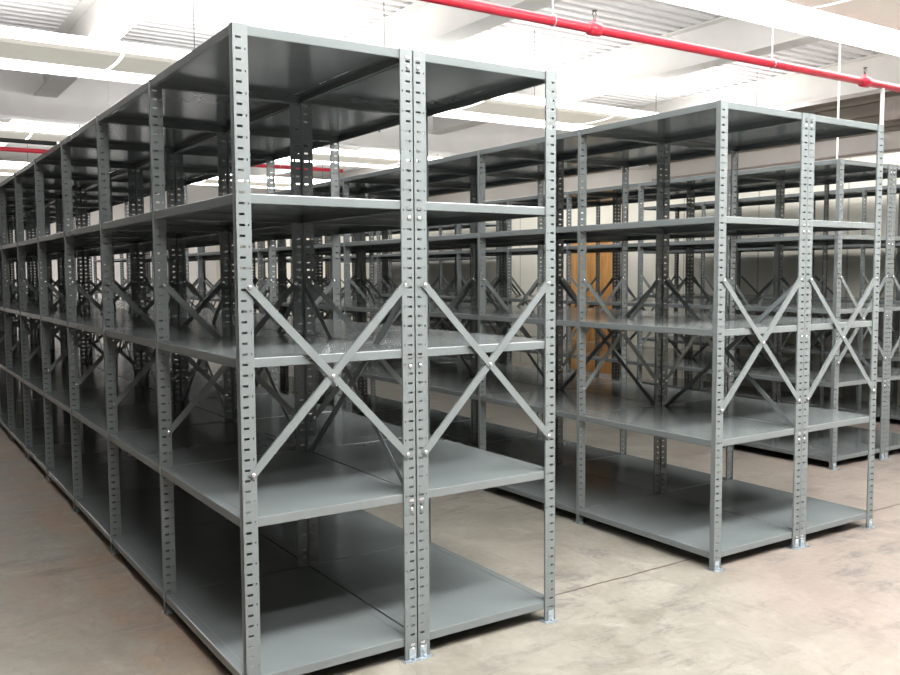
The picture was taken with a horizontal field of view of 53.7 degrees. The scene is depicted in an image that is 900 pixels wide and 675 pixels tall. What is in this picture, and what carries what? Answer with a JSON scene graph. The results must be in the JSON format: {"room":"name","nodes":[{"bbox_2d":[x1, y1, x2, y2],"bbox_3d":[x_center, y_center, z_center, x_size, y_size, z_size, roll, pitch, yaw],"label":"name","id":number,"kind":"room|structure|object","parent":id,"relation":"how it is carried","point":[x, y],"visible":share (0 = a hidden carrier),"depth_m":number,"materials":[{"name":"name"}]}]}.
{"room":"warehouse storage room","nodes":[
{"label":"warehouse storage room","id":0,"kind":"room"},
{"bbox_2d":[0,159,319,327],"bbox_3d":[-10.969,-2.811,26.231,20.500,5.050,0.150,-3,5,-33],"label":"wall","id":1,"kind":"structure","parent":0,"point":[195,193],"depth_m":27.23,"materials":[{"name":"white paint"}]},
{"bbox_2d":[0,0,160,146],"bbox_3d":[-3.173,-3.660,9.029,0.320,0.530,37.000,-3,5,-33],"label":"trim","id":2,"kind":"structure","parent":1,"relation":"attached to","point":[101,19],"depth_m":10.54,"materials":[{"name":"white paint"}]},
{"bbox_2d":[136,0,561,161],"bbox_3d":[-0.315,-3.811,10.902,0.320,0.530,37.000,-3,5,-33],"label":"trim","id":3,"kind":"structure","parent":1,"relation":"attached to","point":[422,26],"depth_m":10.72,"materials":[{"name":"white paint"}]},
{"bbox_2d":[0,0,880,176],"bbox_3d":[-0.832,-4.157,10.658,20.500,0.200,37.200,-3,5,-33],"label":"ceiling","id":4,"kind":"structure","parent":0,"point":[169,24],"depth_m":11.98,"materials":[{"name":"white paint"}]},
{"bbox_2d":[0,147,29,175],"bbox_3d":[-9.186,-4.187,20.108,2.346,1.005,1.620,-3,5,-33],"label":"ceiling light","id":5,"kind":"object","parent":4,"relation":"hanging from","point":[9,168],"visible":0.08,"depth_m":19.37,"materials":[{"name":"white"}]},
{"bbox_2d":[0,122,33,143],"bbox_3d":[-8.083,-3.767,14.206,2.346,1.005,1.620,-3,5,-33],"label":"ceiling light","id":6,"kind":"object","parent":4,"relation":"hanging from","point":[7,130],"visible":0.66,"depth_m":14.27,"materials":[{"name":"white"}]},
{"bbox_2d":[23,124,79,145],"bbox_3d":[-6.137,-3.870,15.482,2.346,1.005,1.620,-3,5,-33],"label":"ceiling light","id":7,"kind":"object","parent":4,"relation":"hanging from","point":[44,133],"visible":0.23,"depth_m":14.59,"materials":[{"name":"white"}]},
{"bbox_2d":[0,25,127,78],"bbox_3d":[-4.732,-3.420,9.121,2.346,1.005,1.620,-3,5,-33],"label":"ceiling light","id":8,"kind":"object","parent":4,"relation":"hanging from","point":[21,49],"visible":1,"depth_m":9.15,"materials":[{"name":"white plastic"}]},
{"bbox_2d":[94,0,194,83],"bbox_3d":[-2.785,-3.523,10.397,2.346,1.005,1.620,-3,5,-33],"label":"ceiling light","id":9,"kind":"object","parent":4,"relation":"hanging from","point":[139,63],"visible":0.42,"depth_m":9.61,"materials":[{"name":"white plastic"}]},
{"bbox_2d":[0,94,342,172],"bbox_3d":[-7.000,-3.422,12.640,12.100,1.480,0.100,-3,5,-33],"label":"pipe","id":10,"kind":"object","parent":4,"relation":"hanging from","point":[8,149],"visible":0.34,"depth_m":13.31,"materials":[{"name":"red paint"}]},
{"bbox_2d":[190,174,296,188],"bbox_3d":[-5.293,-4.393,22.661,2.346,1.005,1.620,-3,5,-33],"label":"ceiling light","id":11,"kind":"object","parent":4,"relation":"hanging from","point":[256,181],"visible":0.32,"depth_m":22.55,"materials":[{"name":"white"}]},
{"bbox_2d":[275,164,329,188],"bbox_3d":[-3.346,-4.496,23.937,2.346,1.005,1.620,-3,5,-33],"label":"ceiling light","id":12,"kind":"object","parent":4,"relation":"hanging from","point":[315,181],"visible":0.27,"depth_m":23.71,"materials":[{"name":"white"}]},
{"bbox_2d":[274,148,399,167],"bbox_3d":[-2.243,-4.077,18.034,2.346,1.005,1.620,-3,5,-33],"label":"ceiling light","id":13,"kind":"object","parent":4,"relation":"hanging from","point":[353,158],"visible":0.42,"depth_m":17.88,"materials":[{"name":"white"}]},
{"bbox_2d":[372,153,442,168],"bbox_3d":[-0.296,-4.180,19.310,2.346,1.005,1.620,-3,5,-33],"label":"ceiling light","id":14,"kind":"object","parent":4,"relation":"hanging from","point":[429,157],"visible":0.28,"depth_m":19.11,"materials":[{"name":"white"}]},
{"bbox_2d":[213,16,824,187],"bbox_3d":[2.743,-3.973,12.906,0.320,0.530,37.000,-3,5,-33],"label":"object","id":15,"kind":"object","parent":4,"relation":"attached to","point":[635,64],"depth_m":12.73,"materials":[{"name":"white paint"}]},
{"bbox_2d":[433,30,623,127],"bbox_3d":[1.108,-3.729,12.949,2.346,1.005,1.620,-3,5,-33],"label":"ceiling light","id":16,"kind":"object","parent":4,"relation":"hanging from","point":[512,109],"visible":0.67,"depth_m":12.75,"materials":[{"name":"white plastic"}]},
{"bbox_2d":[556,81,656,130],"bbox_3d":[3.055,-3.832,14.226,2.346,1.005,1.620,-3,5,-33],"label":"ceiling light","id":17,"kind":"object","parent":4,"relation":"hanging from","point":[628,113],"visible":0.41,"depth_m":13.36,"materials":[{"name":"white plastic"}]},
{"bbox_2d":[316,53,899,179],"bbox_3d":[5.742,-4.132,14.873,0.320,0.530,37.000,-3,5,-33],"label":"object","id":18,"kind":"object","parent":4,"relation":"attached to","point":[792,90],"depth_m":14.83,"materials":[{"name":"white paint"}]},
{"bbox_2d":[419,0,899,91],"bbox_3d":[2.760,-3.129,7.817,17.300,1.482,0.104,-3,5,-33],"label":"pipe","id":19,"kind":"object","parent":4,"relation":"hanging from","point":[592,28],"visible":1,"depth_m":7.05,"materials":[{"name":"red metal"}]},
{"bbox_2d":[880,88,884,124],"bbox_3d":[4.338,-2.017,8.933,0.037,0.960,0.037,-1,4,-11],"label":"pipe","id":20,"kind":"object","parent":19,"relation":"hanging from","point":[882,91],"visible":0.38,"depth_m":8.90,"materials":[{"name":"white metal"}]},
{"bbox_2d":[656,0,843,22],"bbox_3d":[2.293,-3.301,6.922,2.346,1.005,1.620,-3,5,-33],"label":"ceiling light","id":21,"kind":"object","parent":4,"relation":"hanging from","point":[751,11],"visible":1,"depth_m":7.78,"materials":[{"name":"white plastic"}]},
{"bbox_2d":[755,0,899,55],"bbox_3d":[4.240,-3.404,8.198,2.346,1.005,1.620,-3,5,-33],"label":"ceiling light","id":22,"kind":"object","parent":4,"relation":"hanging from","point":[874,25],"visible":0.92,"depth_m":8.30,"materials":[{"name":"white plastic"}]},
{"bbox_2d":[836,43,840,158],"bbox_3d":[4.490,-2.795,10.263,0.022,1.480,0.022,-1,4,-11],"label":"rod","id":23,"kind":"object","parent":4,"relation":"hanging from","point":[839,53],"visible":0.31,"depth_m":10.26,"materials":[{"name":"white paint"}]},
{"bbox_2d":[0,330,899,674],"bbox_3d":[-0.748,0.826,10.933,20.500,0.120,37.000,-3,5,-33],"label":"floor","id":24,"kind":"structure","parent":0,"point":[627,603],"depth_m":4.34,"materials":[{"name":"concrete"}]},
{"bbox_2d":[0,220,12,374],"bbox_3d":[-7.042,-0.573,13.317,0.716,2.400,1.058,-3,5,-33],"label":"bay","id":25,"kind":"object","parent":24,"relation":"on","point":[2,372],"visible":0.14,"depth_m":13.07,"materials":[{"name":"grey paint"}]},
{"bbox_2d":[0,215,22,382],"bbox_3d":[-6.467,-0.514,12.444,0.716,2.400,1.058,-3,5,-33],"label":"bay","id":26,"kind":"object","parent":24,"relation":"on","point":[2,377],"visible":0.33,"depth_m":12.20,"materials":[{"name":"grey paint"}]},
{"bbox_2d":[0,210,35,391],"bbox_3d":[-5.892,-0.454,11.572,0.716,2.400,1.058,-3,5,-33],"label":"bay","id":27,"kind":"object","parent":24,"relation":"on","point":[18,385],"visible":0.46,"depth_m":11.34,"materials":[{"name":"grey paint"}]},
{"bbox_2d":[0,204,48,401],"bbox_3d":[-5.317,-0.395,10.699,0.716,2.400,1.058,-3,5,-33],"label":"bay","id":28,"kind":"object","parent":24,"relation":"on","point":[18,394],"visible":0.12,"depth_m":10.79,"materials":[{"name":"grey paint"}]},
{"bbox_2d":[0,197,65,414],"bbox_3d":[-4.742,-0.335,9.827,0.716,2.400,1.058,-3,5,-33],"label":"bay","id":29,"kind":"object","parent":24,"relation":"on","point":[37,405],"visible":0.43,"depth_m":9.62,"materials":[{"name":"grey paint"}]},
{"bbox_2d":[8,220,62,334],"bbox_3d":[-6.444,-0.605,13.709,0.715,2.400,1.058,-3,5,-33],"label":"bay","id":30,"kind":"object","parent":24,"relation":"on","point":[10,222],"visible":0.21,"depth_m":13.08,"materials":[{"name":"grey paint"}]},
{"bbox_2d":[0,188,86,439],"bbox_3d":[-4.167,-0.275,8.954,0.716,2.400,1.058,-3,5,-33],"label":"bay","id":31,"kind":"object","parent":24,"relation":"on","point":[9,421],"visible":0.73,"depth_m":8.64,"materials":[{"name":"grey paint"}]},
{"bbox_2d":[9,216,78,338],"bbox_3d":[-5.869,-0.545,12.836,0.715,2.400,1.058,-3,5,-33],"label":"bay","id":32,"kind":"object","parent":24,"relation":"on","point":[51,218],"visible":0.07,"depth_m":12.58,"materials":[{"name":"grey paint"}]},
{"bbox_2d":[0,173,110,457],"bbox_3d":[-3.591,-0.215,8.082,0.716,2.400,1.058,-3,5,-33],"label":"bay","id":33,"kind":"object","parent":24,"relation":"on","point":[28,436],"visible":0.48,"depth_m":7.80,"materials":[{"name":"grey paint"}]},
{"bbox_2d":[23,211,94,385],"bbox_3d":[-5.294,-0.486,11.964,0.715,2.400,1.058,-3,5,-33],"label":"bay","id":34,"kind":"object","parent":24,"relation":"on","point":[33,213],"visible":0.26,"depth_m":11.38,"materials":[{"name":"grey paint"}]},
{"bbox_2d":[31,206,105,396],"bbox_3d":[-4.718,-0.426,11.091,0.715,2.400,1.058,-3,5,-33],"label":"bay","id":35,"kind":"object","parent":24,"relation":"on","point":[48,209],"visible":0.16,"depth_m":10.50,"materials":[{"name":"grey paint"}]},
{"bbox_2d":[15,159,141,481],"bbox_3d":[-3.016,-0.156,7.209,0.716,2.400,1.058,-3,5,-33],"label":"bay","id":36,"kind":"object","parent":24,"relation":"on","point":[49,456],"visible":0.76,"depth_m":6.94,"materials":[{"name":"grey paint"}]},
{"bbox_2d":[45,199,134,354],"bbox_3d":[-4.143,-0.366,10.219,0.715,2.400,1.058,-3,5,-33],"label":"bay","id":37,"kind":"object","parent":24,"relation":"on","point":[90,203],"visible":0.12,"depth_m":9.96,"materials":[{"name":"grey paint"}]},
{"bbox_2d":[35,141,180,512],"bbox_3d":[-2.441,-0.096,6.337,0.716,2.400,1.058,-3,5,-33],"label":"bay","id":38,"kind":"object","parent":24,"relation":"on","point":[76,481],"visible":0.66,"depth_m":6.10,"materials":[{"name":"grey paint"}]},
{"bbox_2d":[61,191,158,363],"bbox_3d":[-3.568,-0.307,9.346,0.715,2.400,1.058,-3,5,-33],"label":"bay","id":39,"kind":"object","parent":24,"relation":"on","point":[85,195],"visible":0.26,"depth_m":8.96,"materials":[{"name":"grey paint"}]},
{"bbox_2d":[93,252,149,353],"bbox_3d":[-6.116,-0.808,16.497,0.716,2.400,1.110,-3,5,-33],"label":"bay","id":40,"kind":"object","parent":24,"relation":"on","point":[95,260],"visible":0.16,"depth_m":16.70,"materials":[{"name":"grey paint"}]},
{"bbox_2d":[82,182,191,372],"bbox_3d":[-2.993,-0.247,8.474,0.715,2.400,1.058,-3,5,-33],"label":"bay","id":41,"kind":"object","parent":24,"relation":"on","point":[116,187],"visible":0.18,"depth_m":8.28,"materials":[{"name":"grey paint"}]},
{"bbox_2d":[114,252,163,354],"bbox_3d":[-5.526,-0.747,15.602,0.716,2.400,1.058,-3,5,-33],"label":"bay","id":42,"kind":"object","parent":24,"relation":"on","point":[121,255],"visible":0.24,"depth_m":14.98,"materials":[{"name":"grey paint"}]},
{"bbox_2d":[61,116,233,554],"bbox_3d":[-1.866,-0.037,5.464,0.716,2.400,1.058,-3,5,-33],"label":"bay","id":43,"kind":"object","parent":24,"relation":"on","point":[139,511],"visible":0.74,"depth_m":5.24,"materials":[{"name":"grey paint"}]},
{"bbox_2d":[134,248,186,353],"bbox_3d":[-5.517,-0.840,16.889,0.715,2.400,1.110,-3,5,-33],"label":"bay","id":44,"kind":"object","parent":24,"relation":"on","point":[148,265],"visible":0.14,"depth_m":16.27,"materials":[{"name":"grey paint"}]},
{"bbox_2d":[110,169,229,384],"bbox_3d":[-2.418,-0.188,7.601,0.715,2.400,1.058,-3,5,-33],"label":"bay","id":45,"kind":"object","parent":24,"relation":"on","point":[142,176],"visible":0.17,"depth_m":7.34,"materials":[{"name":"grey paint"}]},
{"bbox_2d":[167,249,224,375],"bbox_3d":[-3.801,-0.568,12.985,0.716,2.400,1.058,-3,5,-33],"label":"bay","id":46,"kind":"object","parent":24,"relation":"on","point":[192,294],"visible":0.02,"depth_m":13.10,"materials":[{"name":"grey paint"}]},
{"bbox_2d":[98,79,308,614],"bbox_3d":[-1.291,0.023,4.592,0.716,2.400,1.058,-3,5,-33],"label":"bay","id":47,"kind":"object","parent":24,"relation":"on","point":[191,557],"visible":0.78,"depth_m":4.38,"materials":[{"name":"grey paint"}]},
{"bbox_2d":[137,154,278,400],"bbox_3d":[-1.843,-0.128,6.729,0.715,2.400,1.058,-3,5,-33],"label":"bay","id":48,"kind":"object","parent":24,"relation":"on","point":[183,162],"visible":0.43,"depth_m":6.45,"materials":[{"name":"grey paint"}]},
{"bbox_2d":[179,246,249,379],"bbox_3d":[-3.226,-0.508,12.113,0.716,2.400,1.058,-3,5,-33],"label":"bay","id":49,"kind":"object","parent":24,"relation":"on","point":[201,279],"visible":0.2,"depth_m":11.50,"materials":[{"name":"grey paint"}]},
{"bbox_2d":[189,246,245,368],"bbox_3d":[-3.778,-0.659,14.250,0.715,2.400,1.058,-3,5,-33],"label":"bay","id":50,"kind":"object","parent":24,"relation":"on","point":[212,365],"visible":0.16,"depth_m":13.72,"materials":[{"name":"grey paint"}]},
{"bbox_2d":[198,240,284,390],"bbox_3d":[-2.651,-0.449,11.240,0.716,2.400,1.058,-3,5,-33],"label":"bay","id":51,"kind":"object","parent":24,"relation":"on","point":[279,242],"visible":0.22,"depth_m":10.99,"materials":[{"name":"grey paint"}]},
{"bbox_2d":[175,132,342,508],"bbox_3d":[-1.268,-0.068,5.856,0.715,2.400,1.058,-3,5,-33],"label":"bay","id":52,"kind":"object","parent":24,"relation":"on","point":[261,147],"visible":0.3,"depth_m":5.67,"materials":[{"name":"grey paint"}]},
{"bbox_2d":[241,238,301,381],"bbox_3d":[-2.627,-0.540,12.505,0.715,2.400,1.058,-3,5,-33],"label":"bay","id":53,"kind":"object","parent":24,"relation":"on","point":[255,279],"visible":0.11,"depth_m":12.04,"materials":[{"name":"grey paint"}]},
{"bbox_2d":[227,237,320,400],"bbox_3d":[-2.076,-0.389,10.367,0.716,2.400,1.058,-3,5,-33],"label":"bay","id":54,"kind":"object","parent":24,"relation":"on","point":[259,244],"visible":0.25,"depth_m":10.07,"materials":[{"name":"grey paint"}]},
{"bbox_2d":[150,22,420,674],"bbox_3d":[-0.715,0.083,3.717,0.716,2.400,1.062,-3,5,-33],"label":"bay","id":55,"kind":"object","parent":24,"relation":"on","point":[298,621],"visible":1,"depth_m":3.51,"materials":[{"name":"grey paint"}]},
{"bbox_2d":[257,235,334,390],"bbox_3d":[-2.052,-0.480,11.632,0.715,2.400,1.058,-3,5,-33],"label":"bay","id":56,"kind":"object","parent":24,"relation":"on","point":[289,384],"visible":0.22,"depth_m":11.10,"materials":[{"name":"grey paint"}]},
{"bbox_2d":[276,236,328,319],"bbox_3d":[-2.760,-0.805,16.186,0.716,2.400,1.058,-3,5,-33],"label":"bay","id":57,"kind":"object","parent":24,"relation":"on","point":[326,278],"visible":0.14,"depth_m":15.90,"materials":[{"name":"grey paint"}]},
{"bbox_2d":[258,189,362,412],"bbox_3d":[-1.500,-0.329,9.495,0.716,2.400,1.058,-3,5,-33],"label":"bay","id":58,"kind":"object","parent":24,"relation":"on","point":[358,279],"visible":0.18,"depth_m":9.24,"materials":[{"name":"grey paint"}]},
{"bbox_2d":[291,233,355,321],"bbox_3d":[-2.184,-0.745,15.314,0.716,2.400,1.058,-3,5,-33],"label":"bay","id":59,"kind":"object","parent":24,"relation":"on","point":[352,234],"visible":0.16,"depth_m":15.03,"materials":[{"name":"grey paint"}]},
{"bbox_2d":[228,103,430,565],"bbox_3d":[-0.693,-0.009,4.984,0.715,2.400,1.058,-3,5,-33],"label":"bay","id":60,"kind":"object","parent":24,"relation":"on","point":[339,536],"visible":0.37,"depth_m":4.83,"materials":[{"name":"grey paint"}]},
{"bbox_2d":[286,232,375,400],"bbox_3d":[-1.477,-0.421,10.760,0.715,2.400,1.058,-3,5,-33],"label":"bay","id":61,"kind":"object","parent":24,"relation":"on","point":[328,391],"visible":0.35,"depth_m":10.47,"materials":[{"name":"grey paint"}]},
{"bbox_2d":[297,178,411,426],"bbox_3d":[-0.925,-0.270,8.623,0.716,2.400,1.058,-3,5,-33],"label":"bay","id":62,"kind":"object","parent":24,"relation":"on","point":[346,188],"visible":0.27,"depth_m":8.42,"materials":[{"name":"grey paint"}]},
{"bbox_2d":[323,231,385,324],"bbox_3d":[-1.609,-0.685,14.441,0.716,2.400,1.058,-3,5,-33],"label":"bay","id":63,"kind":"object","parent":24,"relation":"on","point":[383,236],"visible":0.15,"depth_m":14.17,"materials":[{"name":"grey paint"}]},
{"bbox_2d":[343,230,392,323],"bbox_3d":[-1.586,-0.777,15.706,0.715,2.400,1.058,-3,5,-33],"label":"bay","id":64,"kind":"object","parent":24,"relation":"on","point":[390,237],"visible":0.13,"depth_m":15.42,"materials":[{"name":"grey paint"}]},
{"bbox_2d":[323,194,418,411],"bbox_3d":[-0.902,-0.361,9.887,0.715,2.400,1.058,-3,5,-33],"label":"bay","id":65,"kind":"object","parent":24,"relation":"on","point":[374,403],"visible":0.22,"depth_m":9.67,"materials":[{"name":"grey paint"}]},
{"bbox_2d":[350,231,400,298],"bbox_3d":[-1.034,-0.626,13.569,0.716,2.400,1.058,-3,5,-33],"label":"bay","id":66,"kind":"object","parent":24,"relation":"on","point":[380,278],"visible":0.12,"depth_m":12.96,"materials":[{"name":"grey paint"}]},
{"bbox_2d":[366,230,400,325],"bbox_3d":[-1.011,-0.717,14.834,0.715,2.400,1.058,-3,5,-33],"label":"bay","id":67,"kind":"object","parent":24,"relation":"on","point":[386,236],"visible":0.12,"depth_m":14.22,"materials":[{"name":"grey paint"}]},
{"bbox_2d":[344,167,477,444],"bbox_3d":[-0.350,-0.210,7.750,0.716,2.400,1.058,-3,5,-33],"label":"bay","id":68,"kind":"object","parent":24,"relation":"on","point":[391,176],"visible":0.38,"depth_m":7.58,"materials":[{"name":"grey paint"}]},
{"bbox_2d":[378,224,458,357],"bbox_3d":[-0.459,-0.566,12.696,0.716,2.400,1.058,-3,5,-33],"label":"bay","id":69,"kind":"object","parent":24,"relation":"on","point":[454,280],"visible":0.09,"depth_m":12.44,"materials":[{"name":"grey paint"}]},
{"bbox_2d":[362,187,475,424],"bbox_3d":[-0.327,-0.301,9.015,0.715,2.400,1.058,-3,5,-33],"label":"bay","id":70,"kind":"object","parent":24,"relation":"on","point":[436,417],"visible":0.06,"depth_m":9.03,"materials":[{"name":"grey paint"}]},
{"bbox_2d":[303,50,557,659],"bbox_3d":[-0.117,0.051,4.109,0.715,2.400,1.062,-3,5,-33],"label":"bay","id":71,"kind":"object","parent":24,"relation":"on","point":[456,593],"visible":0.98,"depth_m":3.88,"materials":[{"name":"grey paint"}]},
{"bbox_2d":[429,226,469,327],"bbox_3d":[-0.162,-0.842,16.493,0.716,2.400,1.058,-3,5,-33],"label":"bay","id":72,"kind":"object","parent":24,"relation":"on","point":[435,228],"visible":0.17,"depth_m":15.97,"materials":[{"name":"grey paint"}]},
{"bbox_2d":[429,220,503,364],"bbox_3d":[0.116,-0.507,11.824,0.716,2.400,1.058,-3,5,-33],"label":"bay","id":73,"kind":"object","parent":24,"relation":"on","point":[500,281],"visible":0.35,"depth_m":11.54,"materials":[{"name":"grey paint"}]},
{"bbox_2d":[435,221,498,363],"bbox_3d":[0.139,-0.598,13.089,0.715,2.400,1.058,-3,5,-33],"label":"bay","id":74,"kind":"object","parent":24,"relation":"on","point":[497,222],"visible":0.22,"depth_m":12.80,"materials":[{"name":"grey paint"}]},
{"bbox_2d":[440,223,504,360],"bbox_3d":[0.414,-0.782,15.619,0.716,2.400,1.062,-3,5,-33],"label":"bay","id":75,"kind":"object","parent":24,"relation":"on","point":[466,225],"visible":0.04,"depth_m":15.57,"materials":[{"name":"grey paint"}]},
{"bbox_2d":[406,150,557,490],"bbox_3d":[0.225,-0.150,6.877,0.716,2.400,1.058,-3,5,-33],"label":"bay","id":76,"kind":"object","parent":24,"relation":"on","point":[470,163],"visible":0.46,"depth_m":6.67,"materials":[{"name":"grey paint"}]},
{"bbox_2d":[428,176,543,442],"bbox_3d":[0.248,-0.242,8.142,0.715,2.400,1.058,-3,5,-33],"label":"bay","id":77,"kind":"object","parent":24,"relation":"on","point":[459,429],"visible":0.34,"depth_m":8.03,"materials":[{"name":"grey paint"}]},
{"bbox_2d":[463,216,544,369],"bbox_3d":[0.714,-0.538,12.216,0.715,2.400,1.058,-3,5,-33],"label":"bay","id":78,"kind":"object","parent":24,"relation":"on","point":[505,221],"visible":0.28,"depth_m":11.68,"materials":[{"name":"grey paint"}]},
{"bbox_2d":[458,199,550,365],"bbox_3d":[0.691,-0.447,10.951,0.716,2.400,1.058,-3,5,-33],"label":"bay","id":79,"kind":"object","parent":24,"relation":"on","point":[504,201],"visible":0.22,"depth_m":10.40,"materials":[{"name":"grey paint"}]},
{"bbox_2d":[481,161,628,464],"bbox_3d":[0.823,-0.182,7.270,0.715,2.400,1.058,-3,5,-33],"label":"bay","id":80,"kind":"object","parent":24,"relation":"on","point":[532,447],"visible":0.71,"depth_m":7.09,"materials":[{"name":"grey paint"}]},
{"bbox_2d":[514,204,599,377],"bbox_3d":[1.289,-0.479,11.344,0.715,2.400,1.058,-3,5,-33],"label":"bay","id":81,"kind":"object","parent":24,"relation":"on","point":[597,278],"visible":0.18,"depth_m":11.09,"materials":[{"name":"grey paint"}]},
{"bbox_2d":[508,192,617,379],"bbox_3d":[1.266,-0.387,10.079,0.716,2.400,1.058,-3,5,-33],"label":"bay","id":82,"kind":"object","parent":24,"relation":"on","point":[567,349],"visible":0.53,"depth_m":9.79,"materials":[{"name":"grey paint"}]},
{"bbox_2d":[480,129,664,524],"bbox_3d":[0.800,-0.091,6.005,0.716,2.400,1.058,-3,5,-33],"label":"bay","id":83,"kind":"object","parent":24,"relation":"on","point":[575,490],"visible":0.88,"depth_m":5.79,"materials":[{"name":"grey paint"}]},
{"bbox_2d":[560,198,660,384],"bbox_3d":[1.864,-0.419,10.471,0.715,2.400,1.058,-3,5,-33],"label":"bay","id":84,"kind":"object","parent":24,"relation":"on","point":[603,202],"visible":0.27,"depth_m":10.37,"materials":[{"name":"grey paint"}]},
{"bbox_2d":[568,183,691,389],"bbox_3d":[1.841,-0.328,9.206,0.716,2.400,1.058,-3,5,-33],"label":"bay","id":85,"kind":"object","parent":24,"relation":"on","point":[635,189],"visible":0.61,"depth_m":8.95,"materials":[{"name":"grey paint"}]},
{"bbox_2d":[558,144,738,492],"bbox_3d":[1.398,-0.122,6.397,0.715,2.400,1.058,-3,5,-33],"label":"bay","id":86,"kind":"object","parent":24,"relation":"on","point":[635,471],"visible":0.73,"depth_m":6.25,"materials":[{"name":"grey paint"}]},
{"bbox_2d":[620,190,738,395],"bbox_3d":[2.439,-0.359,9.598,0.715,2.400,1.058,-3,5,-33],"label":"bay","id":87,"kind":"object","parent":24,"relation":"on","point":[695,193],"visible":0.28,"depth_m":9.46,"materials":[{"name":"grey paint"}]},
{"bbox_2d":[639,202,741,391],"bbox_3d":[3.093,-0.504,11.555,0.716,2.400,1.110,-3,5,-33],"label":"bay","id":88,"kind":"object","parent":24,"relation":"on","point":[674,382],"visible":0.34,"depth_m":11.42,"materials":[{"name":"grey paint"}]},
{"bbox_2d":[579,100,808,572],"bbox_3d":[1.376,-0.031,5.131,0.716,2.400,1.062,-3,5,-33],"label":"bay","id":89,"kind":"object","parent":24,"relation":"on","point":[712,533],"visible":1,"depth_m":4.91,"materials":[{"name":"grey paint"}]},
{"bbox_2d":[639,172,781,448],"bbox_3d":[2.416,-0.268,8.334,0.716,2.400,1.058,-3,5,-33],"label":"bay","id":90,"kind":"object","parent":24,"relation":"on","point":[693,364],"visible":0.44,"depth_m":8.13,"materials":[{"name":"grey paint"}]},
{"bbox_2d":[701,195,815,400],"bbox_3d":[3.682,-0.443,10.661,0.716,2.400,1.058,-3,5,-33],"label":"bay","id":91,"kind":"object","parent":24,"relation":"on","point":[742,391],"visible":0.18,"depth_m":10.53,"materials":[{"name":"grey paint"}]},
{"bbox_2d":[695,181,828,408],"bbox_3d":[3.015,-0.300,8.726,0.715,2.400,1.058,-3,5,-33],"label":"bay","id":92,"kind":"object","parent":24,"relation":"on","point":[763,186],"visible":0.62,"depth_m":8.49,"materials":[{"name":"grey paint"}]},
{"bbox_2d":[661,114,883,547],"bbox_3d":[1.974,-0.063,5.523,0.715,2.400,1.062,-3,5,-33],"label":"bay","id":93,"kind":"object","parent":24,"relation":"on","point":[742,498],"visible":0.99,"depth_m":5.30,"materials":[{"name":"grey paint"}]},
{"bbox_2d":[726,159,892,470],"bbox_3d":[2.993,-0.208,7.460,0.716,2.400,1.062,-3,5,-33],"label":"bay","id":94,"kind":"object","parent":24,"relation":"on","point":[832,450],"visible":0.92,"depth_m":7.21,"materials":[{"name":"grey paint"}]},
{"bbox_2d":[774,187,899,412],"bbox_3d":[4.257,-0.383,9.789,0.716,2.400,1.058,-3,5,-33],"label":"bay","id":95,"kind":"object","parent":24,"relation":"on","point":[846,405],"visible":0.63,"depth_m":9.57,"materials":[{"name":"grey paint"}]},
{"bbox_2d":[782,165,899,458],"bbox_3d":[3.591,-0.240,7.852,0.715,2.400,1.062,-3,5,-33],"label":"bay","id":96,"kind":"object","parent":24,"relation":"on","point":[845,433],"visible":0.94,"depth_m":7.69,"materials":[{"name":"grey paint"}]},
{"bbox_2d":[859,184,899,419],"bbox_3d":[4.832,-0.324,8.916,0.716,2.400,1.058,-3,5,-33],"label":"bay","id":97,"kind":"object","parent":24,"relation":"on","point":[894,410],"visible":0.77,"depth_m":9.09,"materials":[{"name":"grey paint"}]},
{"bbox_2d":[216,152,899,404],"bbox_3d":[2.727,-0.830,13.111,0.120,2.830,37.000,-3,5,-33],"label":"wall partition","id":98,"kind":"structure","parent":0,"point":[757,268],"depth_m":11.39,"materials":[{"name":"beige paint"}]},
{"bbox_2d":[562,242,618,373],"bbox_3d":[2.215,-0.549,13.842,0.220,2.170,1.270,-3,5,-33],"label":"door","id":99,"kind":"structure","parent":98,"relation":"in","point":[605,258],"depth_m":13.76,"materials":[{"name":"brown wood"}]},
{"bbox_2d":[428,130,899,203],"bbox_3d":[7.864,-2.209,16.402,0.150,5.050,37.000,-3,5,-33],"label":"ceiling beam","id":100,"kind":"structure","parent":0,"point":[866,143],"depth_m":19.62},
{"bbox_2d":[0,69,649,169],"bbox_3d":[-3.933,-3.950,15.405,20.500,0.860,0.300,-3,5,-33],"label":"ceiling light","id":101,"kind":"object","parent":100,"relation":"attached to","point":[84,99],"depth_m":14.18,"materials":[{"name":"white paint"}]},
{"bbox_2d":[428,91,899,196],"bbox_3d":[7.723,-4.112,16.180,0.160,0.780,37.000,-3,5,-33],"label":"trim","id":102,"kind":"structure","parent":100,"relation":"attached to","point":[866,109],"depth_m":16.55,"materials":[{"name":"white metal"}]},
{"bbox_2d":[652,148,899,180],"bbox_3d":[8.044,-3.358,15.842,0.044,0.064,12.000,-3,5,-33],"label":"cable","id":103,"kind":"object","parent":100,"relation":"attached to","point":[894,149],"visible":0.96,"depth_m":17.81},
{"bbox_2d":[884,95,899,121],"bbox_3d":[7.883,-4.034,15.631,0.180,0.400,0.400,-3,5,-33],"label":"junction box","id":104,"kind":"object","parent":100,"relation":"attached to","point":[891,104],"visible":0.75,"depth_m":15.63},
{"bbox_3d":[-9.390,-1.295,5.092,0.150,5.050,37.000,-3,5,-33],"label":"wall","id":105,"kind":"structure","parent":0,"visible":0},
{"bbox_2d":[0,138,56,145],"bbox_3d":[-8.892,-2.716,11.202,7.300,0.069,0.069,-3,5,-33],"label":"conduit","id":106,"kind":"object","parent":105,"relation":"attached to","point":[4,140],"visible":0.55,"depth_m":12.96,"materials":[{"name":"grey metal"}]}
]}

